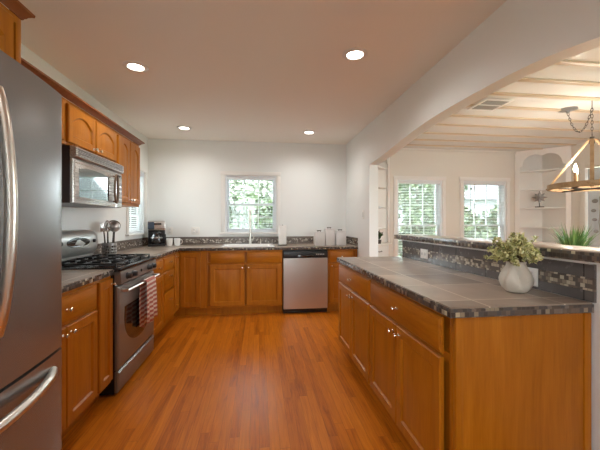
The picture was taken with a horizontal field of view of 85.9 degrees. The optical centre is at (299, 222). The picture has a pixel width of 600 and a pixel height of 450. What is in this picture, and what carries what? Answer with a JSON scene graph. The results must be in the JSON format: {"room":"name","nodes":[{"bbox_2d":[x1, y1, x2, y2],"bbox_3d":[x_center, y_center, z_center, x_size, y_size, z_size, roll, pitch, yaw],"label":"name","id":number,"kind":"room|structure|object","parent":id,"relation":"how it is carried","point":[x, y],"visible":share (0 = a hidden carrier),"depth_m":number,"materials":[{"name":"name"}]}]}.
{"room":"kitchen","nodes":[
{"label":"kitchen","id":0,"kind":"room"},
{"bbox_2d":[21,43,147,243],"bbox_3d":[-1.842,0.004,0.976,0.150,2.487,7.600,0,0,-7],"label":"wall","id":1,"kind":"structure","parent":0,"point":[73,218],"depth_m":3.19,"materials":[{"name":"white paint"}]},
{"bbox_2d":[0,0,34,63],"bbox_3d":[-1.390,-0.726,0.835,0.692,0.308,1.004,0,0,-7],"label":"upper cabinet","id":2,"kind":"object","parent":1,"relation":"attached to","point":[11,17],"visible":0.62,"depth_m":1.27,"materials":[{"name":"brown wood"}]},
{"bbox_2d":[21,57,70,143],"bbox_3d":[-1.667,-0.702,1.734,0.377,0.350,0.819,0,0,-7],"label":"upper cabinet","id":3,"kind":"object","parent":1,"relation":"attached to","point":[63,91],"visible":0.08,"depth_m":1.99,"materials":[{"name":"brown wood"}]},
{"bbox_2d":[62,92,120,161],"bbox_3d":[-1.768,-0.702,2.530,0.377,0.350,0.784,0,0,-7],"label":"upper cabinet","id":4,"kind":"object","parent":1,"relation":"attached to","point":[82,130],"visible":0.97,"depth_m":2.44,"materials":[{"name":"brown wood"}]},
{"bbox_2d":[62,145,123,207],"bbox_3d":[-1.745,-0.326,2.532,0.424,0.388,0.776,0,0,-7],"label":"microwave","id":5,"kind":"object","parent":4,"relation":"attached to","point":[89,180],"visible":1,"depth_m":2.38,"materials":[{"name":"silver metal"}]},
{"bbox_2d":[115,127,144,206],"bbox_3d":[-1.857,-0.522,3.229,0.377,0.710,0.622,0,0,-7],"label":"upper cabinet","id":6,"kind":"object","parent":1,"relation":"attached to","point":[128,151],"visible":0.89,"depth_m":3.20,"materials":[{"name":"brown wood"}]},
{"bbox_2d":[125,166,147,235],"bbox_3d":[-2.241,-0.298,4.308,0.194,0.938,0.730,0,0,-7],"label":"window","id":7,"kind":"structure","parent":1,"relation":"in","point":[143,184],"depth_m":4.57,"materials":[{"name":"white paint"}]},
{"bbox_2d":[129,173,142,232],"bbox_3d":[-2.212,-0.272,4.311,0.044,0.818,0.514,0,0,-7],"label":"window blind","id":8,"kind":"object","parent":7,"relation":"attached to","point":[137,214],"visible":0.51,"depth_m":4.38,"materials":[{"name":"white plastic"}]},
{"bbox_2d":[62,310,412,449],"bbox_3d":[1.448,1.298,1.418,6.790,0.100,7.850,0,0,-7],"label":"floor","id":9,"kind":"structure","parent":0,"point":[280,380],"depth_m":2.29,"materials":[{"name":"brown wood"}]},
{"bbox_2d":[0,50,61,449],"bbox_3d":[-1.281,0.344,0.887,0.862,1.798,0.906,0,0,-7],"label":"refrigerator","id":10,"kind":"object","parent":9,"relation":"on","point":[30,108],"visible":1,"depth_m":1.14,"materials":[{"name":"silver metal"}]},
{"bbox_2d":[61,282,97,438],"bbox_3d":[-1.535,0.811,1.701,0.622,0.871,0.699,0,0,-7],"label":"base cabinet","id":11,"kind":"object","parent":9,"relation":"on","point":[79,346],"visible":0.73,"depth_m":1.87,"materials":[{"name":"brown wood"}]},
{"bbox_2d":[62,269,113,292],"bbox_3d":[-1.567,0.353,1.805,0.601,0.038,0.916,0,0,-7],"label":"countertop","id":12,"kind":"structure","parent":11,"relation":"on","point":[71,279],"depth_m":2.02,"materials":[{"name":"stone"}]},
{"bbox_2d":[83,276,116,415],"bbox_3d":[-1.592,0.811,2.155,0.622,0.871,0.215,0,0,-7],"label":"base cabinet","id":13,"kind":"object","parent":9,"relation":"on","point":[104,307],"visible":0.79,"depth_m":2.18,"materials":[{"name":"brown wood"}]},
{"bbox_2d":[62,230,159,395],"bbox_3d":[-1.616,0.648,2.668,0.664,1.170,0.796,0,0,-7],"label":"gas range","id":14,"kind":"object","parent":9,"relation":"on","point":[133,343],"visible":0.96,"depth_m":2.52,"materials":[{"name":"silver metal"}]},
{"bbox_2d":[62,256,154,270],"bbox_3d":[-1.642,0.339,2.665,0.612,0.026,0.796,0,0,-7],"label":"cooktop","id":15,"kind":"object","parent":14,"relation":"in","point":[130,265],"depth_m":2.44,"materials":[{"name":"black metal"}]},
{"bbox_2d":[139,276,157,326],"bbox_3d":[-1.300,0.686,2.764,0.075,0.418,0.268,0,0,-7],"label":"dish towel","id":16,"kind":"object","parent":14,"relation":"hanging from","point":[148,292],"visible":0.98,"depth_m":2.75,"materials":[{"name":"red fabric"}]},
{"bbox_2d":[152,258,163,337],"bbox_3d":[-1.734,0.811,3.273,0.622,0.871,0.419,0,0,-7],"label":"base cabinet","id":17,"kind":"object","parent":9,"relation":"on","point":[158,321],"visible":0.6,"depth_m":3.37,"materials":[{"name":"brown wood"}]},
{"bbox_2d":[155,254,173,335],"bbox_3d":[-1.789,0.811,3.707,0.622,0.871,0.454,0,0,-7],"label":"base cabinet","id":18,"kind":"object","parent":9,"relation":"on","point":[168,261],"visible":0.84,"depth_m":3.69,"materials":[{"name":"brown wood"}]},
{"bbox_2d":[167,251,206,322],"bbox_3d":[-1.723,0.811,4.374,0.920,0.871,0.849,0,0,-7],"label":"base cabinet","id":19,"kind":"object","parent":9,"relation":"on","point":[189,267],"visible":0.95,"depth_m":4.23,"materials":[{"name":"brown wood"}]},
{"bbox_2d":[117,244,357,258],"bbox_3d":[-0.647,0.353,4.078,2.998,0.038,1.742,0,0,-7],"label":"countertop","id":20,"kind":"structure","parent":19,"relation":"on","point":[158,252],"depth_m":4.29,"materials":[{"name":"stone"}]},
{"bbox_2d":[102,242,116,255],"bbox_3d":[-1.886,0.268,3.188,0.126,0.132,0.127,0,0,-7],"label":"utensil caddy","id":21,"kind":"object","parent":20,"relation":"on","point":[109,243],"visible":0.7,"depth_m":3.15,"materials":[{"name":"silver metal"}]},
{"bbox_2d":[100,222,106,253],"bbox_3d":[-1.931,0.162,3.165,0.018,0.325,0.072,0,0,25],"label":"spatula","id":22,"kind":"object","parent":21,"relation":"in","point":[101,224],"visible":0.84,"depth_m":3.17,"materials":[{"name":"grey metal"}]},
{"bbox_2d":[103,220,111,253],"bbox_3d":[-1.865,0.151,3.119,0.078,0.347,0.073,0,0,24],"label":"whisk","id":23,"kind":"object","parent":21,"relation":"in","point":[108,221],"visible":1,"depth_m":3.12,"materials":[{"name":"grey metal"}]},
{"bbox_2d":[107,220,120,246],"bbox_3d":[-1.899,0.151,3.279,0.085,0.348,0.110,0,0,15],"label":"skimmer","id":24,"kind":"object","parent":21,"relation":"in","point":[111,220],"visible":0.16,"depth_m":3.26,"materials":[{"name":"grey metal"}]},
{"bbox_2d":[110,221,119,252],"bbox_3d":[-1.837,0.156,3.217,0.055,0.336,0.109,0,0,14],"label":"ladle","id":25,"kind":"object","parent":21,"relation":"in","point":[115,225],"visible":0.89,"depth_m":3.20,"materials":[{"name":"grey metal"}]},
{"bbox_2d":[110,221,119,231],"bbox_3d":[-1.836,0.043,3.217,0.054,0.109,0.110,-1,-6,14],"label":"bowl","id":26,"kind":"object","parent":25,"relation":"on","point":[115,225],"depth_m":3.19,"materials":[{"name":"silver metal"}]},
{"bbox_2d":[148,221,165,246],"bbox_3d":[-2.019,0.156,4.548,0.234,0.355,0.230,0,0,-24],"label":"coffee maker","id":27,"kind":"object","parent":20,"relation":"on","point":[156,229],"visible":1,"depth_m":4.47,"materials":[{"name":"black plastic"}]},
{"bbox_2d":[166,238,172,245],"bbox_3d":[-1.830,0.278,4.516,0.088,0.111,0.110,0,0,-22],"label":"mug","id":28,"kind":"object","parent":20,"relation":"on","point":[169,241],"visible":0.97,"depth_m":4.47,"materials":[{"name":"white ceramic"}]},
{"bbox_2d":[174,238,182,245],"bbox_3d":[-1.719,0.278,4.535,0.110,0.111,0.088,0,0,-34],"label":"mug","id":29,"kind":"object","parent":20,"relation":"on","point":[176,240],"visible":0.98,"depth_m":4.50,"materials":[{"name":"white ceramic"}]},
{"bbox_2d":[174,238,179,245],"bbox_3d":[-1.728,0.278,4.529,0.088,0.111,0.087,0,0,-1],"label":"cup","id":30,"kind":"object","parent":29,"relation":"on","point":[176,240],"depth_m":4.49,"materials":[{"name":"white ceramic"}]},
{"bbox_2d":[220,244,274,246],"bbox_3d":[-0.736,0.344,4.579,0.734,0.052,0.474,0,0,-7],"label":"sink","id":31,"kind":"object","parent":20,"relation":"in","point":[223,245],"visible":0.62,"depth_m":4.74,"materials":[{"name":"white ceramic"}]},
{"bbox_2d":[249,209,253,243],"bbox_3d":[-0.730,0.069,4.807,0.091,0.530,0.198,0,0,-7],"label":"faucet","id":32,"kind":"object","parent":20,"relation":"on","point":[250,239],"visible":0.97,"depth_m":4.86,"materials":[{"name":"silver metal"}]},
{"bbox_2d":[278,225,286,245],"bbox_3d":[-0.254,0.184,4.685,0.144,0.298,0.144,0,0,-7],"label":"paper towel holder","id":33,"kind":"object","parent":20,"relation":"on","point":[282,228],"visible":1,"depth_m":4.63,"materials":[{"name":"white paper"}]},
{"bbox_2d":[314,230,324,245],"bbox_3d":[0.277,0.224,4.672,0.138,0.220,0.138,0,0,-10],"label":"canister","id":34,"kind":"object","parent":20,"relation":"on","point":[319,237],"visible":0.99,"depth_m":4.61,"materials":[{"name":"white ceramic"}]},
{"bbox_2d":[323,227,334,245],"bbox_3d":[0.424,0.201,4.691,0.138,0.265,0.138,0,0,-10],"label":"canister","id":35,"kind":"object","parent":20,"relation":"on","point":[329,233],"visible":0.98,"depth_m":4.62,"materials":[{"name":"white ceramic"}]},
{"bbox_2d":[335,229,345,245],"bbox_3d":[0.585,0.217,4.711,0.146,0.232,0.146,0,0,-10],"label":"canister","id":36,"kind":"object","parent":20,"relation":"on","point":[340,236],"visible":0.91,"depth_m":4.64,"materials":[{"name":"white ceramic"}]},
{"bbox_2d":[206,250,281,314],"bbox_3d":[-0.775,0.811,4.583,1.014,0.871,0.622,0,0,-7],"label":"base cabinet","id":37,"kind":"object","parent":9,"relation":"on","point":[237,281],"visible":1,"depth_m":4.32,"materials":[{"name":"brown wood"}]},
{"bbox_2d":[282,249,327,312],"bbox_3d":[0.041,0.811,4.695,0.612,0.863,0.604,0,0,-7],"label":"dishwasher","id":38,"kind":"object","parent":9,"relation":"on","point":[304,272],"visible":1,"depth_m":4.40,"materials":[{"name":"silver metal"}]},
{"bbox_2d":[327,249,356,310],"bbox_3d":[0.564,0.811,4.752,0.419,0.871,0.622,0,0,-7],"label":"base cabinet","id":39,"kind":"object","parent":9,"relation":"on","point":[332,254],"visible":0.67,"depth_m":4.47,"materials":[{"name":"brown wood"}]},
{"bbox_2d":[339,263,371,384],"bbox_3d":[0.694,0.811,2.674,0.622,0.871,0.869,0,0,-7],"label":"base cabinet","id":40,"kind":"object","parent":9,"relation":"on","point":[354,287],"visible":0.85,"depth_m":2.51,"materials":[{"name":"brown wood"}]},
{"bbox_2d":[378,157,391,256],"bbox_3d":[1.052,0.021,4.987,0.444,2.453,0.853,0,0,38],"label":"tall cabinet","id":41,"kind":"object","parent":9,"relation":"on","point":[384,167],"visible":0.15,"depth_m":5.17,"materials":[{"name":"white paint"}]},
{"bbox_2d":[378,242,391,245],"bbox_3d":[1.049,0.335,4.988,0.433,0.024,0.853,0,0,38],"label":"countertop","id":42,"kind":"structure","parent":41,"relation":"on","point":[382,243],"depth_m":5.04,"materials":[{"name":"white paint"}]},
{"bbox_2d":[378,230,382,243],"bbox_3d":[1.183,0.217,4.861,0.137,0.210,0.177,0,0,-16],"label":"potted plant","id":43,"kind":"object","parent":42,"relation":"on","point":[379,233],"visible":0.59,"depth_m":4.82,"materials":[{"name":"green plant"}]},
{"bbox_2d":[370,279,452,449],"bbox_3d":[0.808,0.811,1.779,0.622,0.871,0.933,0,0,-7],"label":"base cabinet","id":44,"kind":"object","parent":9,"relation":"on","point":[411,342],"visible":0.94,"depth_m":1.58,"materials":[{"name":"brown wood"}]},
{"bbox_2d":[337,256,593,317],"bbox_3d":[0.782,0.353,2.208,0.636,0.038,1.855,0,0,-7],"label":"countertop","id":45,"kind":"structure","parent":44,"relation":"on","point":[452,293],"depth_m":1.53,"materials":[{"name":"stone"}]},
{"bbox_2d":[498,261,533,292],"bbox_3d":[1.039,0.261,1.549,0.143,0.146,0.140,0,0,28],"label":"vase","id":46,"kind":"object","parent":45,"relation":"on","point":[516,279],"visible":0.88,"depth_m":1.50,"materials":[{"name":"white ceramic"}]},
{"bbox_2d":[483,232,543,266],"bbox_3d":[1.018,0.144,1.536,0.252,0.198,0.236,0,0,-7],"label":"bouquet","id":47,"kind":"object","parent":46,"relation":"in","point":[516,248],"visible":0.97,"depth_m":1.50,"materials":[{"name":"green plant"}]},
{"bbox_2d":[453,313,590,449],"bbox_3d":[0.910,0.811,1.309,0.603,0.871,0.021,0,0,-7],"label":"end panel","id":48,"kind":"object","parent":9,"relation":"on","point":[523,382],"visible":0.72,"depth_m":1.30,"materials":[{"name":"brown wood"}]},
{"bbox_2d":[515,146,570,243],"bbox_3d":[4.049,0.021,5.387,0.747,2.453,0.391,0,0,38],"label":"tall cabinet","id":49,"kind":"object","parent":9,"relation":"on","point":[535,170],"visible":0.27,"depth_m":5.45,"materials":[{"name":"white paint"}]},
{"bbox_2d":[520,188,546,190],"bbox_3d":[4.054,-0.548,5.394,0.647,0.018,0.288,0,0,38],"label":"shelf","id":50,"kind":"object","parent":49,"relation":"attached to","point":[521,189],"depth_m":5.44,"materials":[{"name":"white paint"}]},
{"bbox_2d":[532,191,546,206],"bbox_3d":[3.956,-0.386,5.317,0.224,0.277,0.044,0,0,38],"label":"star ornament","id":51,"kind":"object","parent":49,"relation":"on","point":[539,197],"visible":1,"depth_m":5.31,"materials":[{"name":"grey metal"}]},
{"bbox_2d":[520,168,563,172],"bbox_3d":[4.054,-0.858,5.394,0.647,0.018,0.288,0,0,38],"label":"shelf","id":52,"kind":"object","parent":49,"relation":"attached to","point":[551,170],"depth_m":5.37,"materials":[{"name":"white paint"}]},
{"bbox_2d":[520,227,565,228],"bbox_3d":[4.054,0.092,5.394,0.647,0.018,0.288,0,0,38],"label":"shelf","id":53,"kind":"object","parent":49,"relation":"attached to","point":[520,227],"depth_m":5.28,"materials":[{"name":"white paint"}]},
{"bbox_2d":[520,207,565,208],"bbox_3d":[4.054,-0.238,5.394,0.647,0.018,0.288,0,0,38],"label":"shelf","id":54,"kind":"object","parent":49,"relation":"attached to","point":[520,207],"depth_m":5.31,"materials":[{"name":"white paint"}]},
{"bbox_2d":[526,241,559,243],"bbox_3d":[4.051,0.335,5.389,0.747,0.024,0.380,0,0,38],"label":"countertop","id":55,"kind":"structure","parent":49,"relation":"on","point":[526,241],"depth_m":5.23,"materials":[{"name":"white paint"}]},
{"bbox_3d":[2.662,0.865,2.857,1.500,0.765,1.000,0,0,-7],"label":"dining table","id":56,"kind":"object","parent":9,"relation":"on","visible":0},
{"bbox_2d":[551,224,598,246],"bbox_3d":[2.166,0.240,2.543,0.379,0.484,0.364,0,0,-23],"label":"grass plant","id":57,"kind":"object","parent":56,"relation":"on","point":[574,239],"visible":0.41,"depth_m":2.49,"materials":[{"name":"green plant"}]},
{"bbox_2d":[3,0,599,150],"bbox_3d":[1.448,-1.274,1.418,6.790,0.130,7.850,0,0,-7],"label":"ceiling","id":58,"kind":"structure","parent":0,"point":[276,71],"depth_m":2.54,"materials":[{"name":"paint"}]},
{"bbox_2d":[122,61,148,71],"bbox_3d":[-1.304,-1.233,2.556,0.188,0.010,0.188,0,0,-7],"label":"recessed light","id":59,"kind":"object","parent":58,"relation":"in","point":[135,66],"visible":1,"depth_m":2.54,"materials":[{"name":"white glass"}]},
{"bbox_2d":[177,126,191,129],"bbox_3d":[-1.514,-1.233,4.213,0.188,0.010,0.188,0,0,-7],"label":"recessed light","id":60,"kind":"object","parent":58,"relation":"in","point":[178,127],"visible":1,"depth_m":4.19,"materials":[{"name":"white"}]},
{"bbox_2d":[302,130,315,134],"bbox_3d":[0.125,-1.233,4.421,0.188,0.010,0.188,0,0,-7],"label":"recessed light","id":61,"kind":"object","parent":58,"relation":"in","point":[308,132],"visible":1,"depth_m":4.41,"materials":[{"name":"white"}]},
{"bbox_2d":[342,47,367,60],"bbox_3d":[0.405,-1.233,2.370,0.188,0.010,0.188,0,0,-7],"label":"recessed light","id":62,"kind":"object","parent":58,"relation":"in","point":[356,53],"visible":1,"depth_m":2.36,"materials":[{"name":"white glass"}]},
{"bbox_2d":[467,99,514,110],"bbox_3d":[1.925,-1.189,3.268,0.300,0.006,0.300,0,0,-7],"label":"ceiling vent","id":63,"kind":"object","parent":58,"relation":"in","point":[487,104],"visible":1,"depth_m":3.25,"materials":[{"name":"white metal"}]},
{"bbox_2d":[546,101,599,192],"bbox_3d":[2.861,-0.765,3.155,0.725,0.886,0.725,0,0,42],"label":"chandelier","id":64,"kind":"object","parent":58,"relation":"hanging from","point":[588,185],"visible":0.99,"depth_m":3.15,"materials":[{"name":"brown wood"}]},
{"bbox_2d":[148,139,514,256],"bbox_3d":[0.965,0.004,5.238,6.790,2.487,0.150,0,0,-7],"label":"wall","id":65,"kind":"structure","parent":0,"point":[184,177],"depth_m":5.02,"materials":[{"name":"white paint"}]},
{"bbox_2d":[168,227,172,234],"bbox_3d":[-1.932,0.123,4.791,0.075,0.115,0.008,0,0,-7],"label":"wall outlet","id":66,"kind":"object","parent":65,"relation":"attached to","point":[170,229],"visible":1,"depth_m":4.79,"materials":[{"name":"white plastic"}]},
{"bbox_2d":[191,227,199,234],"bbox_3d":[-1.570,0.126,4.837,0.118,0.115,0.008,0,0,-7],"label":"wall outlet","id":67,"kind":"object","parent":65,"relation":"attached to","point":[194,230],"visible":1,"depth_m":4.83,"materials":[{"name":"white plastic"}]},
{"bbox_2d":[93,236,357,254],"bbox_3d":[-0.647,0.275,4.079,3.000,0.115,1.743,0,0,-7],"label":"backsplash","id":68,"kind":"structure","parent":65,"relation":"attached to","point":[132,243],"depth_m":4.86,"materials":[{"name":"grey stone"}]},
{"bbox_2d":[219,171,280,233],"bbox_3d":[-0.759,-0.298,4.996,0.940,0.958,0.194,0,0,-7],"label":"window","id":69,"kind":"structure","parent":65,"relation":"in","point":[225,189],"depth_m":4.98,"materials":[{"name":"white paint"}]},
{"bbox_2d":[227,177,274,231],"bbox_3d":[-0.755,-0.272,4.967,0.724,0.838,0.044,0,0,-7],"label":"window blind","id":70,"kind":"object","parent":69,"relation":"attached to","point":[228,178],"visible":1,"depth_m":4.96,"materials":[{"name":"white plastic"}]},
{"bbox_2d":[393,176,445,256],"bbox_3d":[1.959,0.029,5.341,0.942,1.573,0.194,0,0,-7],"label":"window","id":71,"kind":"structure","parent":65,"relation":"in","point":[442,186],"depth_m":5.32,"materials":[{"name":"white paint"}]},
{"bbox_2d":[398,181,439,256],"bbox_3d":[1.963,0.056,5.311,0.726,1.453,0.044,0,0,-7],"label":"window blind","id":72,"kind":"object","parent":71,"relation":"attached to","point":[399,182],"visible":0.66,"depth_m":5.31,"materials":[{"name":"white plastic"}]},
{"bbox_2d":[401,148,516,153],"bbox_3d":[2.522,-1.191,5.344,3.371,0.034,0.029,0,0,-7],"label":"trim","id":73,"kind":"structure","parent":65,"relation":"attached to","point":[409,149],"depth_m":5.34,"materials":[{"name":"paint"}]},
{"bbox_2d":[459,177,510,239],"bbox_3d":[3.111,0.029,5.486,0.949,1.573,0.194,0,0,-7],"label":"window","id":74,"kind":"structure","parent":65,"relation":"in","point":[506,187],"depth_m":5.47,"materials":[{"name":"white paint"}]},
{"bbox_2d":[464,182,503,238],"bbox_3d":[3.114,0.056,5.457,0.733,1.453,0.044,0,0,-7],"label":"window blind","id":75,"kind":"object","parent":74,"relation":"attached to","point":[465,183],"visible":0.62,"depth_m":5.46,"materials":[{"name":"white plastic"}]},
{"bbox_2d":[346,0,599,449],"bbox_3d":[1.267,0.004,1.370,0.115,2.487,7.600,0,0,-7],"label":"wall","id":76,"kind":"structure","parent":0,"point":[520,39],"depth_m":2.05,"materials":[{"name":"white paint"}]},
{"bbox_2d":[406,144,542,149],"bbox_3d":[2.553,-1.200,5.101,3.369,0.015,0.052,0,0,-7],"label":"trim","id":77,"kind":"structure","parent":76,"relation":"attached to","point":[407,144],"depth_m":5.13,"materials":[{"name":"beige paint"}]},
{"bbox_2d":[414,139,575,145],"bbox_3d":[2.593,-1.200,4.784,3.369,0.015,0.052,0,0,-7],"label":"trim","id":78,"kind":"structure","parent":76,"relation":"attached to","point":[414,139],"depth_m":4.81,"materials":[{"name":"beige paint"}]},
{"bbox_2d":[394,234,599,263],"bbox_3d":[1.204,0.145,2.203,0.274,0.055,2.058,0,0,-7],"label":"bar ledge","id":79,"kind":"object","parent":76,"relation":"attached to","point":[569,253],"visible":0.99,"depth_m":1.72,"materials":[{"name":"stone"}]},
{"bbox_2d":[402,241,596,302],"bbox_3d":[1.108,0.254,2.222,0.010,0.158,1.798,0,0,-7],"label":"backsplash","id":80,"kind":"structure","parent":76,"relation":"attached to","point":[569,279],"depth_m":1.61,"materials":[{"name":"tile"}]},
{"bbox_2d":[420,249,427,258],"bbox_3d":[1.038,0.263,2.697,0.008,0.078,0.118,0,0,-7],"label":"wall outlet","id":81,"kind":"object","parent":80,"relation":"attached to","point":[423,252],"visible":1,"depth_m":2.69,"materials":[{"name":"white plastic"}]},
{"bbox_2d":[527,267,537,286],"bbox_3d":[1.173,0.275,1.632,0.008,0.090,0.075,0,0,-7],"label":"wall outlet","id":82,"kind":"object","parent":80,"relation":"attached to","point":[534,271],"visible":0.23,"depth_m":1.61,"materials":[{"name":"white plastic"}]},
{"bbox_2d":[422,132,598,139],"bbox_3d":[2.636,-1.200,4.447,3.369,0.015,0.052,0,0,-7],"label":"trim","id":83,"kind":"structure","parent":76,"relation":"attached to","point":[436,133],"depth_m":4.47,"materials":[{"name":"beige paint"}]},
{"bbox_2d":[434,123,599,131],"bbox_3d":[2.682,-1.200,4.079,3.369,0.015,0.052,0,0,-7],"label":"trim","id":84,"kind":"structure","parent":76,"relation":"attached to","point":[438,124],"depth_m":4.07,"materials":[{"name":"beige paint"}]},
{"bbox_2d":[449,114,599,123],"bbox_3d":[2.724,-1.200,3.752,3.369,0.015,0.052,0,0,-7],"label":"trim","id":85,"kind":"structure","parent":76,"relation":"attached to","point":[453,115],"depth_m":3.73,"materials":[{"name":"beige paint"}]},
{"bbox_2d":[467,104,599,113],"bbox_3d":[2.763,-1.200,3.445,3.369,0.015,0.052,0,0,-7],"label":"trim","id":86,"kind":"structure","parent":76,"relation":"attached to","point":[471,105],"depth_m":3.40,"materials":[{"name":"beige paint"}]},
{"bbox_2d":[490,92,599,100],"bbox_3d":[2.803,-1.200,3.127,3.369,0.015,0.052,0,0,-7],"label":"trim","id":87,"kind":"structure","parent":76,"relation":"attached to","point":[494,93],"depth_m":3.05,"materials":[{"name":"beige paint"}]},
{"bbox_2d":[518,77,599,85],"bbox_3d":[2.841,-1.200,2.829,3.369,0.015,0.052,0,0,-7],"label":"trim","id":88,"kind":"structure","parent":76,"relation":"attached to","point":[535,80],"depth_m":2.75,"materials":[{"name":"beige paint"}]},
{"bbox_2d":[553,60,599,67],"bbox_3d":[2.878,-1.200,2.532,3.369,0.015,0.052,0,0,-7],"label":"trim","id":89,"kind":"structure","parent":76,"relation":"attached to","point":[564,62],"depth_m":2.42,"materials":[{"name":"beige paint"}]},
{"bbox_2d":[547,138,599,241],"bbox_3d":[4.745,0.019,1.811,0.150,2.457,7.600,0,0,-7],"label":"wall","id":90,"kind":"structure","parent":0,"point":[583,157],"depth_m":4.94,"materials":[{"name":"paint"}]},
{"bbox_2d":[580,161,599,246],"bbox_3d":[4.342,0.183,4.416,0.115,2.130,0.990,0,0,-7],"label":"door","id":91,"kind":"structure","parent":90,"relation":"in","point":[592,195],"depth_m":4.77,"materials":[{"name":"paint"}]},
{"bbox_2d":[591,196,599,232],"bbox_3d":[4.311,-0.087,4.615,0.042,0.572,0.250,0,0,-7],"label":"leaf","id":92,"kind":"object","parent":91,"relation":"hanging from","point":[593,200],"visible":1,"depth_m":4.67,"materials":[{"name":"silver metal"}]},
{"label":"outside","id":93,"kind":"structure","parent":0,"visible":0},
{"bbox_3d":[3.390,1.698,13.029,70.000,0.100,65.000,0,0,-7],"label":"lawn","id":94,"kind":"structure","parent":93,"visible":0},
{"bbox_2d":[229,190,272,228],"bbox_3d":[-1.232,0.468,7.334,2.609,2.417,2.459,0,0,-17],"label":"bush","id":95,"kind":"object","parent":94,"relation":"on","point":[238,209],"visible":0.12,"depth_m":6.66,"materials":[{"name":"green plant"}]},
{"bbox_2d":[230,180,271,201],"bbox_3d":[-1.825,-0.761,11.516,3.701,4.868,3.818,0,0,-44],"label":"tree","id":96,"kind":"object","parent":94,"relation":"on","point":[264,186],"visible":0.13,"depth_m":10.39,"materials":[{"name":"green plant"}]},
{"bbox_2d":[398,184,472,223],"bbox_3d":[3.976,-0.348,11.027,3.345,4.040,3.286,0,0,-7],"label":"tree","id":97,"kind":"object","parent":94,"relation":"on","point":[412,185],"visible":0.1,"depth_m":10.37,"materials":[{"name":"green plant"}]},
{"bbox_2d":[399,200,492,255],"bbox_3d":[3.884,0.468,8.724,2.609,2.417,2.459,0,0,-15],"label":"bush","id":98,"kind":"object","parent":94,"relation":"on","point":[429,200],"visible":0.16,"depth_m":8.24,"materials":[{"name":"green plant"}]},
{"bbox_2d":[398,184,497,227],"bbox_3d":[8.525,-0.552,20.232,8.600,4.400,5.800,0,0,-7],"label":"house","id":99,"kind":"structure","parent":94,"relation":"on","point":[476,186],"depth_m":17.96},
{"bbox_2d":[479,204,497,239],"bbox_3d":[6.503,0.468,9.527,2.459,2.417,2.609,0,0,6],"label":"bush","id":100,"kind":"object","parent":94,"relation":"on","point":[495,204],"visible":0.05,"depth_m":9.45,"materials":[{"name":"green plant"}]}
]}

